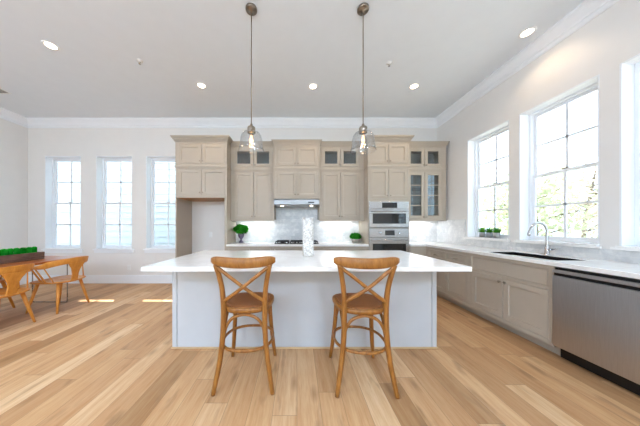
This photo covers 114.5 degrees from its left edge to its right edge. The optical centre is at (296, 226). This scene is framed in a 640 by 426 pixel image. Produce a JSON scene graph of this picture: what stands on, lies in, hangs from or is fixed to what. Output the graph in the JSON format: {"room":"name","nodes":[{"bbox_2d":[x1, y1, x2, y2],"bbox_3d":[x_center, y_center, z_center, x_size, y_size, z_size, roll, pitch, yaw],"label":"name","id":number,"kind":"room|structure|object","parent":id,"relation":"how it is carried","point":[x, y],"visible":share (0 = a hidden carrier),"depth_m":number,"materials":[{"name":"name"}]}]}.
{"room":"kitchen","nodes":[
{"label":"kitchen","id":0,"kind":"room"},
{"bbox_2d":[0,118,27,275],"bbox_3d":[-6.070,-0.550,0.275,0.200,3.620,8.550,0,0,0],"label":"wall","id":1,"kind":"structure","parent":0,"point":[13,137],"depth_m":4.32,"materials":[{"name":"paint"}]},
{"bbox_2d":[0,275,26,287],"bbox_3d":[-5.962,1.167,0.275,0.016,0.185,8.550,0,0,0],"label":"baseboard","id":2,"kind":"structure","parent":1,"relation":"attached to","point":[23,280],"depth_m":4.46,"materials":[{"name":"white paint"}]},
{"bbox_2d":[0,107,27,127],"bbox_3d":[-5.918,-2.270,0.275,0.105,0.180,8.550,0,0,0],"label":"trim","id":3,"kind":"structure","parent":1,"relation":"attached to","point":[5,114],"depth_m":4.28,"materials":[{"name":"white paint"}]},
{"bbox_2d":[28,128,436,274],"bbox_3d":[-1.430,-0.550,4.650,9.480,3.620,0.200,0,0,0],"label":"wall","id":4,"kind":"structure","parent":0,"point":[87,143],"depth_m":4.55,"materials":[{"name":"paint"}]},
{"bbox_2d":[41,156,82,252],"bbox_3d":[-5.194,-0.490,4.633,0.899,2.150,0.235,0,0,0],"label":"window","id":5,"kind":"structure","parent":4,"relation":"in","point":[51,162],"depth_m":4.66,"materials":[{"name":"white paint"}]},
{"bbox_2d":[28,275,171,282],"bbox_3d":[-4.157,1.167,4.542,3.594,0.185,0.016,0,0,0],"label":"baseboard","id":6,"kind":"structure","parent":4,"relation":"attached to","point":[89,278],"depth_m":4.53,"materials":[{"name":"white paint"}]},
{"bbox_2d":[92,156,133,252],"bbox_3d":[-4.060,-0.490,4.633,0.900,2.150,0.235,0,0,0],"label":"window","id":7,"kind":"structure","parent":4,"relation":"in","point":[101,161],"depth_m":4.66,"materials":[{"name":"white paint"}]},
{"bbox_2d":[143,156,174,252],"bbox_3d":[-2.950,-0.490,4.633,0.900,2.150,0.235,0,0,0],"label":"window","id":8,"kind":"structure","parent":4,"relation":"in","point":[150,160],"depth_m":4.67,"materials":[{"name":"white paint"}]},
{"bbox_2d":[27,118,436,127],"bbox_3d":[-1.430,-2.270,4.497,9.080,0.180,0.105,0,0,0],"label":"trim","id":9,"kind":"structure","parent":4,"relation":"attached to","point":[32,122],"depth_m":4.50,"materials":[{"name":"white paint"}]},
{"bbox_2d":[231,141,275,220],"bbox_3d":[-0.909,-0.919,4.337,0.882,1.612,0.403,0,0,0],"label":"upper cabinet","id":10,"kind":"object","parent":4,"relation":"attached to","point":[252,170],"visible":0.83,"depth_m":4.18,"materials":[{"name":"beige paint"}]},
{"bbox_2d":[271,139,321,199],"bbox_3d":[-0.006,-1.140,4.296,1.007,1.170,0.483,0,0,0],"label":"upper cabinet","id":11,"kind":"object","parent":4,"relation":"attached to","point":[296,161],"visible":1,"depth_m":4.10,"materials":[{"name":"beige paint"}]},
{"bbox_2d":[274,200,318,206],"bbox_3d":[-0.006,-0.477,4.298,0.897,0.126,0.464,0,0,0],"label":"range hood","id":12,"kind":"object","parent":11,"relation":"attached to","point":[278,203],"visible":1,"depth_m":4.07,"materials":[{"name":"metal"}]},
{"bbox_2d":[236,207,436,241],"bbox_3d":[0.880,-0.105,4.545,4.460,0.890,0.011,0,0,0],"label":"tile backsplash","id":13,"kind":"structure","parent":4,"relation":"attached to","point":[288,224],"depth_m":4.54,"materials":[{"name":"tile"}]},
{"bbox_2d":[318,141,363,220],"bbox_3d":[0.910,-0.919,4.337,0.911,1.612,0.403,0,0,0],"label":"upper cabinet","id":14,"kind":"object","parent":4,"relation":"attached to","point":[341,171],"visible":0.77,"depth_m":4.18,"materials":[{"name":"beige paint"}]},
{"bbox_2d":[409,141,449,220],"bbox_3d":[2.627,-0.919,4.337,0.915,1.612,0.403,0,0,0],"label":"upper cabinet","id":15,"kind":"object","parent":4,"relation":"attached to","point":[427,159],"visible":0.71,"depth_m":4.18,"materials":[{"name":"beige paint"}]},
{"bbox_2d":[0,0,584,117],"bbox_3d":[-1.430,-2.485,0.275,9.480,0.250,8.950,0,0,0],"label":"ceiling","id":16,"kind":"structure","parent":0,"point":[446,47],"depth_m":2.78,"materials":[{"name":"paint"}]},
{"bbox_2d":[0,88,11,93],"bbox_3d":[-5.210,-2.356,3.550,0.300,0.008,0.180,0,0,0],"label":"ceiling vent","id":17,"kind":"object","parent":16,"relation":"in","point":[3,91],"visible":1,"depth_m":3.60,"materials":[{"name":"white plastic"}]},
{"bbox_2d":[41,40,59,50],"bbox_3d":[-3.210,-2.356,2.673,0.160,0.008,0.160,0,0,0],"label":"recessed light","id":18,"kind":"object","parent":16,"relation":"in","point":[48,44],"visible":1,"depth_m":2.67,"materials":[{"name":"white plastic"}]},
{"bbox_2d":[196,82,206,88],"bbox_3d":[-1.600,-2.356,3.430,0.160,0.008,0.160,0,0,0],"label":"recessed light","id":19,"kind":"object","parent":16,"relation":"in","point":[201,85],"visible":1,"depth_m":3.43,"materials":[{"name":"white plastic"}]},
{"bbox_2d":[238,2,263,152],"bbox_3d":[-0.494,-1.588,2.220,0.274,1.542,0.274,0,0,0],"label":"pendant light","id":20,"kind":"object","parent":16,"relation":"hanging from","point":[251,9],"visible":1,"depth_m":2.21,"materials":[{"name":"silver metal"}]},
{"bbox_2d":[308,83,317,89],"bbox_3d":[0.270,-2.356,3.450,0.160,0.008,0.160,0,0,0],"label":"recessed light","id":21,"kind":"object","parent":16,"relation":"in","point":[312,86],"visible":1,"depth_m":3.45,"materials":[{"name":"white plastic"}]},
{"bbox_2d":[350,2,376,152],"bbox_3d":[0.716,-1.588,2.220,0.274,1.542,0.274,0,0,0],"label":"pendant light","id":22,"kind":"object","parent":16,"relation":"hanging from","point":[363,8],"visible":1,"depth_m":2.21,"materials":[{"name":"clear glass"}]},
{"bbox_2d":[409,83,419,89],"bbox_3d":[1.970,-2.356,3.450,0.160,0.008,0.160,0,0,0],"label":"recessed light","id":23,"kind":"object","parent":16,"relation":"in","point":[415,85],"visible":1,"depth_m":3.45,"materials":[{"name":"white plastic"}]},
{"bbox_2d":[518,26,536,38],"bbox_3d":[2.800,-2.356,2.494,0.160,0.008,0.160,0,0,0],"label":"recessed light","id":24,"kind":"object","parent":16,"relation":"in","point":[529,31],"visible":1,"depth_m":2.49,"materials":[{"name":"white plastic"}]},
{"bbox_2d":[0,283,639,425],"bbox_3d":[-1.430,1.335,0.275,9.480,0.150,8.950,0,0,0],"label":"floor","id":25,"kind":"structure","parent":0,"point":[109,359],"depth_m":1.69,"materials":[{"name":"brown wood"}]},
{"bbox_2d":[0,276,14,307],"bbox_3d":[-4.645,0.868,2.970,0.553,0.791,0.561,0,0,0],"label":"dining chair","id":26,"kind":"object","parent":25,"relation":"on","point":[2,281],"visible":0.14,"depth_m":3.14,"materials":[{"name":"orange wood"}]},
{"bbox_2d":[0,263,35,321],"bbox_3d":[-3.665,0.868,2.480,0.553,0.791,0.561,0,0,0],"label":"dining chair","id":27,"kind":"object","parent":25,"relation":"on","point":[12,275],"visible":1,"depth_m":2.51,"materials":[{"name":"orange wood"}]},
{"bbox_2d":[0,256,80,301],"bbox_3d":[-4.210,0.888,2.485,1.020,0.746,2.270,0,0,0],"label":"dining table","id":28,"kind":"object","parent":25,"relation":"on","point":[46,259],"visible":0.48,"depth_m":3.20,"materials":[{"name":"brown wood"}]},
{"bbox_2d":[0,252,44,263],"bbox_3d":[-4.150,0.457,2.510,0.260,0.114,1.520,0,0,0],"label":"trough","id":29,"kind":"object","parent":28,"relation":"on","point":[5,259],"visible":0.82,"depth_m":2.99,"materials":[{"name":"brown wood"}]},
{"bbox_2d":[1,249,6,255],"bbox_3d":[-4.115,0.369,2.874,0.058,0.119,0.057,0,0,13],"label":"grass tuft","id":30,"kind":"object","parent":29,"relation":"on","point":[3,251],"visible":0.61,"depth_m":2.86,"materials":[{"name":"green plant"}]},
{"bbox_2d":[7,248,13,254],"bbox_3d":[-4.113,0.369,2.940,0.060,0.119,0.060,0,0,24],"label":"grass tuft","id":31,"kind":"object","parent":29,"relation":"on","point":[9,251],"visible":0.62,"depth_m":2.93,"materials":[{"name":"green plant"}]},
{"bbox_2d":[14,248,19,253],"bbox_3d":[-4.112,0.369,3.008,0.057,0.119,0.059,0,0,12],"label":"grass tuft","id":32,"kind":"object","parent":29,"relation":"on","point":[16,250],"visible":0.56,"depth_m":3.00,"materials":[{"name":"green plant"}]},
{"bbox_2d":[20,247,25,253],"bbox_3d":[-4.109,0.369,3.075,0.057,0.119,0.058,0,0,4],"label":"grass tuft","id":33,"kind":"object","parent":29,"relation":"on","point":[22,250],"visible":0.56,"depth_m":3.06,"materials":[{"name":"green plant"}]},
{"bbox_2d":[26,247,31,252],"bbox_3d":[-4.110,0.369,3.142,0.058,0.119,0.057,0,0,19],"label":"grass tuft","id":34,"kind":"object","parent":29,"relation":"on","point":[28,249],"visible":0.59,"depth_m":3.13,"materials":[{"name":"green plant"}]},
{"bbox_2d":[32,246,36,252],"bbox_3d":[-4.112,0.369,3.209,0.058,0.119,0.057,0,0,-9],"label":"grass tuft","id":35,"kind":"object","parent":29,"relation":"on","point":[34,248],"visible":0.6,"depth_m":3.20,"materials":[{"name":"green plant"}]},
{"bbox_2d":[25,256,89,313],"bbox_3d":[-3.657,0.868,3.175,0.553,0.791,0.561,0,0,0],"label":"dining chair","id":36,"kind":"object","parent":25,"relation":"on","point":[75,263],"visible":0.91,"depth_m":3.05,"materials":[{"name":"orange wood"}]},
{"bbox_2d":[170,135,235,257],"bbox_3d":[-1.849,-0.237,4.212,1.123,2.995,0.653,0,0,0],"label":"tall cabinet","id":37,"kind":"object","parent":25,"relation":"on","point":[202,166],"visible":0.92,"depth_m":3.96,"materials":[{"name":"beige paint"}]},
{"bbox_2d":[211,256,276,395],"bbox_3d":[-0.413,0.744,1.753,0.486,1.041,0.529,0,0,-2],"label":"counter stool","id":38,"kind":"object","parent":25,"relation":"on","point":[248,302],"visible":1,"depth_m":1.56,"materials":[{"name":"wood"}]},
{"bbox_2d":[226,246,272,249],"bbox_3d":[-0.909,0.820,4.213,0.882,0.880,0.650,0,0,0],"label":"base cabinet","id":39,"kind":"object","parent":25,"relation":"on","point":[227,247],"visible":0.14,"depth_m":3.92,"materials":[{"name":"beige paint"}]},
{"bbox_2d":[226,242,368,245],"bbox_3d":[0.008,0.360,4.219,2.716,0.040,0.638,0,0,0],"label":"countertop","id":40,"kind":"structure","parent":39,"relation":"on","point":[234,243],"depth_m":3.90,"materials":[{"name":"white stone"}]},
{"bbox_2d":[233,224,247,242],"bbox_3d":[-1.187,0.141,4.328,0.331,0.397,0.332,0,0,0],"label":"boxwood","id":41,"kind":"object","parent":40,"relation":"on","point":[240,229],"visible":1,"depth_m":4.26,"materials":[{"name":"plant"}]},
{"bbox_2d":[274,240,318,243],"bbox_3d":[-0.005,0.316,4.228,0.870,0.048,0.485,0,0,0],"label":"gas cooktop","id":42,"kind":"object","parent":40,"relation":"in","point":[277,241],"visible":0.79,"depth_m":4.06,"materials":[{"name":"black metal"}]},
{"bbox_2d":[349,232,361,242],"bbox_3d":[1.231,0.231,4.329,0.257,0.216,0.257,0,0,0],"label":"boxwood","id":43,"kind":"object","parent":40,"relation":"on","point":[355,237],"visible":1,"depth_m":4.26,"materials":[{"name":"green plant"}]},
{"bbox_2d":[351,239,360,242],"bbox_3d":[1.245,0.300,4.330,0.196,0.080,0.196,0,0,0],"label":"pot","id":44,"kind":"object","parent":40,"relation":"on","point":[353,240],"depth_m":4.25,"materials":[{"name":"grey stone"}]},
{"bbox_2d":[273,246,320,249],"bbox_3d":[-0.007,0.820,4.213,0.920,0.880,0.650,0,0,0],"label":"base cabinet","id":45,"kind":"object","parent":25,"relation":"on","point":[274,247],"visible":0.16,"depth_m":3.92,"materials":[{"name":"beige paint"}]},
{"bbox_2d":[171,272,437,348],"bbox_3d":[0.077,0.820,2.499,2.761,0.880,0.784,0,0,0],"label":"kitchen island","id":46,"kind":"object","parent":25,"relation":"on","point":[303,305],"visible":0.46,"depth_m":2.12,"materials":[{"name":"grey paint"}]},
{"bbox_2d":[141,250,471,271],"bbox_3d":[0.080,0.360,2.320,2.790,0.040,1.190,0,0,0],"label":"island countertop","id":47,"kind":"structure","parent":46,"relation":"on","point":[286,260],"depth_m":1.99,"materials":[{"name":"white stone"}]},
{"bbox_2d":[302,217,313,256],"bbox_3d":[0.128,0.113,2.360,0.130,0.454,0.130,0,0,0],"label":"vase","id":48,"kind":"object","parent":47,"relation":"on","point":[308,223],"visible":1,"depth_m":2.31,"materials":[{"name":"ceramic"}]},
{"bbox_2d":[321,246,367,249],"bbox_3d":[0.910,0.820,4.213,0.912,0.880,0.650,0,0,0],"label":"base cabinet","id":49,"kind":"object","parent":25,"relation":"on","point":[322,247],"visible":0.18,"depth_m":3.92,"materials":[{"name":"beige paint"}]},
{"bbox_2d":[329,257,399,398],"bbox_3d":[0.522,0.744,1.728,0.486,1.041,0.529,0,0,1],"label":"counter stool","id":50,"kind":"object","parent":25,"relation":"on","point":[361,304],"visible":1,"depth_m":1.54,"materials":[{"name":"wood"}]},
{"bbox_2d":[359,135,414,249],"bbox_3d":[1.767,-0.237,4.212,0.928,2.995,0.653,0,0,0],"label":"tall cabinet","id":51,"kind":"object","parent":25,"relation":"on","point":[386,168],"visible":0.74,"depth_m":3.95,"materials":[{"name":"beige paint"}]},
{"bbox_2d":[369,202,408,227],"bbox_3d":[1.767,-0.226,4.149,0.758,0.501,0.542,0,0,0],"label":"microwave oven","id":52,"kind":"object","parent":51,"relation":"in","point":[381,214],"visible":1,"depth_m":3.93,"materials":[{"name":"metal"}]},
{"bbox_2d":[369,228,408,251],"bbox_3d":[1.767,0.421,4.173,0.758,0.767,0.594,0,0,0],"label":"wall oven","id":53,"kind":"object","parent":51,"relation":"in","point":[379,238],"visible":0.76,"depth_m":3.93,"materials":[{"name":"metal"}]},
{"bbox_2d":[409,246,426,255],"bbox_3d":[2.632,0.820,4.229,0.929,0.880,0.618,0,0,0],"label":"base cabinet","id":54,"kind":"object","parent":25,"relation":"on","point":[420,250],"visible":0.18,"depth_m":3.92,"materials":[{"name":"beige paint"}]},
{"bbox_2d":[427,247,474,313],"bbox_3d":[2.770,0.820,3.437,0.654,0.880,0.961,0,0,0],"label":"base cabinet","id":55,"kind":"object","parent":25,"relation":"on","point":[453,287],"visible":0.44,"depth_m":3.26,"materials":[{"name":"beige paint"}]},
{"bbox_2d":[469,253,560,355],"bbox_3d":[2.772,0.820,2.463,0.651,0.880,0.983,0,0,0],"label":"base cabinet","id":56,"kind":"object","parent":25,"relation":"on","point":[515,296],"visible":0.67,"depth_m":2.33,"materials":[{"name":"beige paint"}]},
{"bbox_2d":[409,242,639,278],"bbox_3d":[2.634,0.360,2.544,0.928,0.040,3.988,0,0,0],"label":"countertop","id":57,"kind":"structure","parent":56,"relation":"on","point":[629,270],"depth_m":2.03,"materials":[{"name":"white stone"}]},
{"bbox_2d":[493,252,587,260],"bbox_3d":[2.740,0.461,2.405,0.358,0.238,0.708,0,0,0],"label":"sink","id":58,"kind":"object","parent":57,"relation":"in","point":[552,258],"visible":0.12,"depth_m":2.44,"materials":[{"name":"metal"}]},
{"bbox_2d":[527,222,559,254],"bbox_3d":[2.875,0.142,2.394,0.260,0.394,0.152,0,0,0],"label":"faucet","id":59,"kind":"object","parent":57,"relation":"on","point":[547,249],"visible":0.99,"depth_m":2.43,"materials":[{"name":"silver metal"}]},
{"bbox_2d":[552,267,639,395],"bbox_3d":[2.747,0.824,1.663,0.606,0.872,0.606,0,0,0],"label":"dishwasher","id":60,"kind":"object","parent":25,"relation":"on","point":[596,316],"visible":0.98,"depth_m":1.66,"materials":[{"name":"silver metal"}]},
{"bbox_2d":[555,267,639,290],"bbox_3d":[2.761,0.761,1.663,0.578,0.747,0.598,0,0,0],"label":"control panel","id":61,"kind":"object","parent":60,"relation":"in","point":[556,268],"depth_m":1.67,"materials":[{"name":"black metal"}]},
{"bbox_2d":[437,0,639,260],"bbox_3d":[3.210,-0.550,0.275,0.200,3.620,8.550,0,0,0],"label":"wall","id":62,"kind":"structure","parent":0,"point":[612,37],"depth_m":2.39,"materials":[{"name":"paint"}]},
{"bbox_2d":[464,120,509,241],"bbox_3d":[3.188,-0.672,3.374,0.245,1.795,0.802,0,0,0],"label":"window","id":63,"kind":"structure","parent":62,"relation":"in","point":[474,164],"depth_m":3.69,"materials":[{"name":"white paint"}]},
{"bbox_2d":[478,227,485,236],"bbox_3d":[3.165,0.090,3.518,0.159,0.188,0.157,0,0,0],"label":"herb pot","id":64,"kind":"object","parent":63,"relation":"on","point":[481,231],"visible":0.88,"depth_m":3.49,"materials":[{"name":"metal"}]},
{"bbox_2d":[485,227,492,237],"bbox_3d":[3.165,0.092,3.379,0.169,0.182,0.161,0,0,0],"label":"herb pot","id":65,"kind":"object","parent":63,"relation":"on","point":[489,234],"visible":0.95,"depth_m":3.36,"materials":[{"name":"ceramic"}]},
{"bbox_2d":[492,227,501,237],"bbox_3d":[3.175,0.093,3.252,0.176,0.181,0.164,0,0,0],"label":"herb pot","id":66,"kind":"object","parent":63,"relation":"on","point":[496,231],"visible":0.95,"depth_m":3.24,"materials":[{"name":"metal"}]},
{"bbox_2d":[436,0,618,127],"bbox_3d":[3.058,-2.270,0.275,0.105,0.180,8.550,0,0,0],"label":"trim","id":67,"kind":"structure","parent":62,"relation":"attached to","point":[587,10],"depth_m":2.64,"materials":[{"name":"white paint"}]},
{"bbox_2d":[437,219,639,263],"bbox_3d":[3.104,0.102,2.545,0.011,0.475,3.989,0,0,0],"label":"tile backsplash","id":68,"kind":"structure","parent":62,"relation":"attached to","point":[448,231],"depth_m":2.77,"materials":[{"name":"tile"}]},
{"bbox_2d":[514,74,601,248],"bbox_3d":[3.188,-0.672,2.490,0.245,1.795,0.826,0,0,0],"label":"window","id":69,"kind":"structure","parent":62,"relation":"in","point":[528,120],"depth_m":2.68,"materials":[{"name":"white paint"}]},
{"bbox_2d":[610,54,639,251],"bbox_3d":[3.188,-0.672,1.595,0.245,1.795,0.826,0,0,0],"label":"window","id":70,"kind":"structure","parent":62,"relation":"in","point":[629,70],"depth_m":1.96,"materials":[{"name":"white paint"}]},
{"label":"outside","id":71,"kind":"structure","parent":0,"visible":0},
{"bbox_3d":[5.000,1.960,0.000,70.000,0.100,80.000,0,0,0],"label":"ground","id":72,"kind":"structure","parent":71,"visible":0},
{"bbox_2d":[57,162,174,244],"bbox_3d":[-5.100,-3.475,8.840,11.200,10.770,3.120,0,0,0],"label":"window panes","id":73,"kind":"structure","parent":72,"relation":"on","point":[64,168],"depth_m":7.37,"materials":[{"name":"glass"}]},
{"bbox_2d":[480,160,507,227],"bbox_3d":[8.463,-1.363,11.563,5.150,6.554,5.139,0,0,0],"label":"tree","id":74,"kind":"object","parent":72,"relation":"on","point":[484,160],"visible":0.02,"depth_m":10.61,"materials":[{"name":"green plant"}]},
{"bbox_2d":[480,134,582,234],"bbox_3d":[14.767,-1.690,13.305,7.564,7.214,6.052,0,0,0],"label":"tree","id":75,"kind":"object","parent":72,"relation":"on","point":[543,134],"visible":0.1,"depth_m":13.26,"materials":[{"name":"green plant"}]},
{"bbox_2d":[480,137,597,237],"bbox_3d":[7.045,-0.460,6.430,3.912,4.753,3.944,0,0,30],"label":"tree","id":76,"kind":"object","parent":72,"relation":"on","point":[547,190],"visible":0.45,"depth_m":5.75,"materials":[{"name":"green plant"}]},
{"bbox_2d":[538,155,597,237],"bbox_3d":[13.527,-0.962,9.005,4.903,5.751,4.498,0,0,-26],"label":"tree","id":77,"kind":"object","parent":72,"relation":"on","point":[593,186],"visible":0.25,"depth_m":9.29,"materials":[{"name":"green plant"}]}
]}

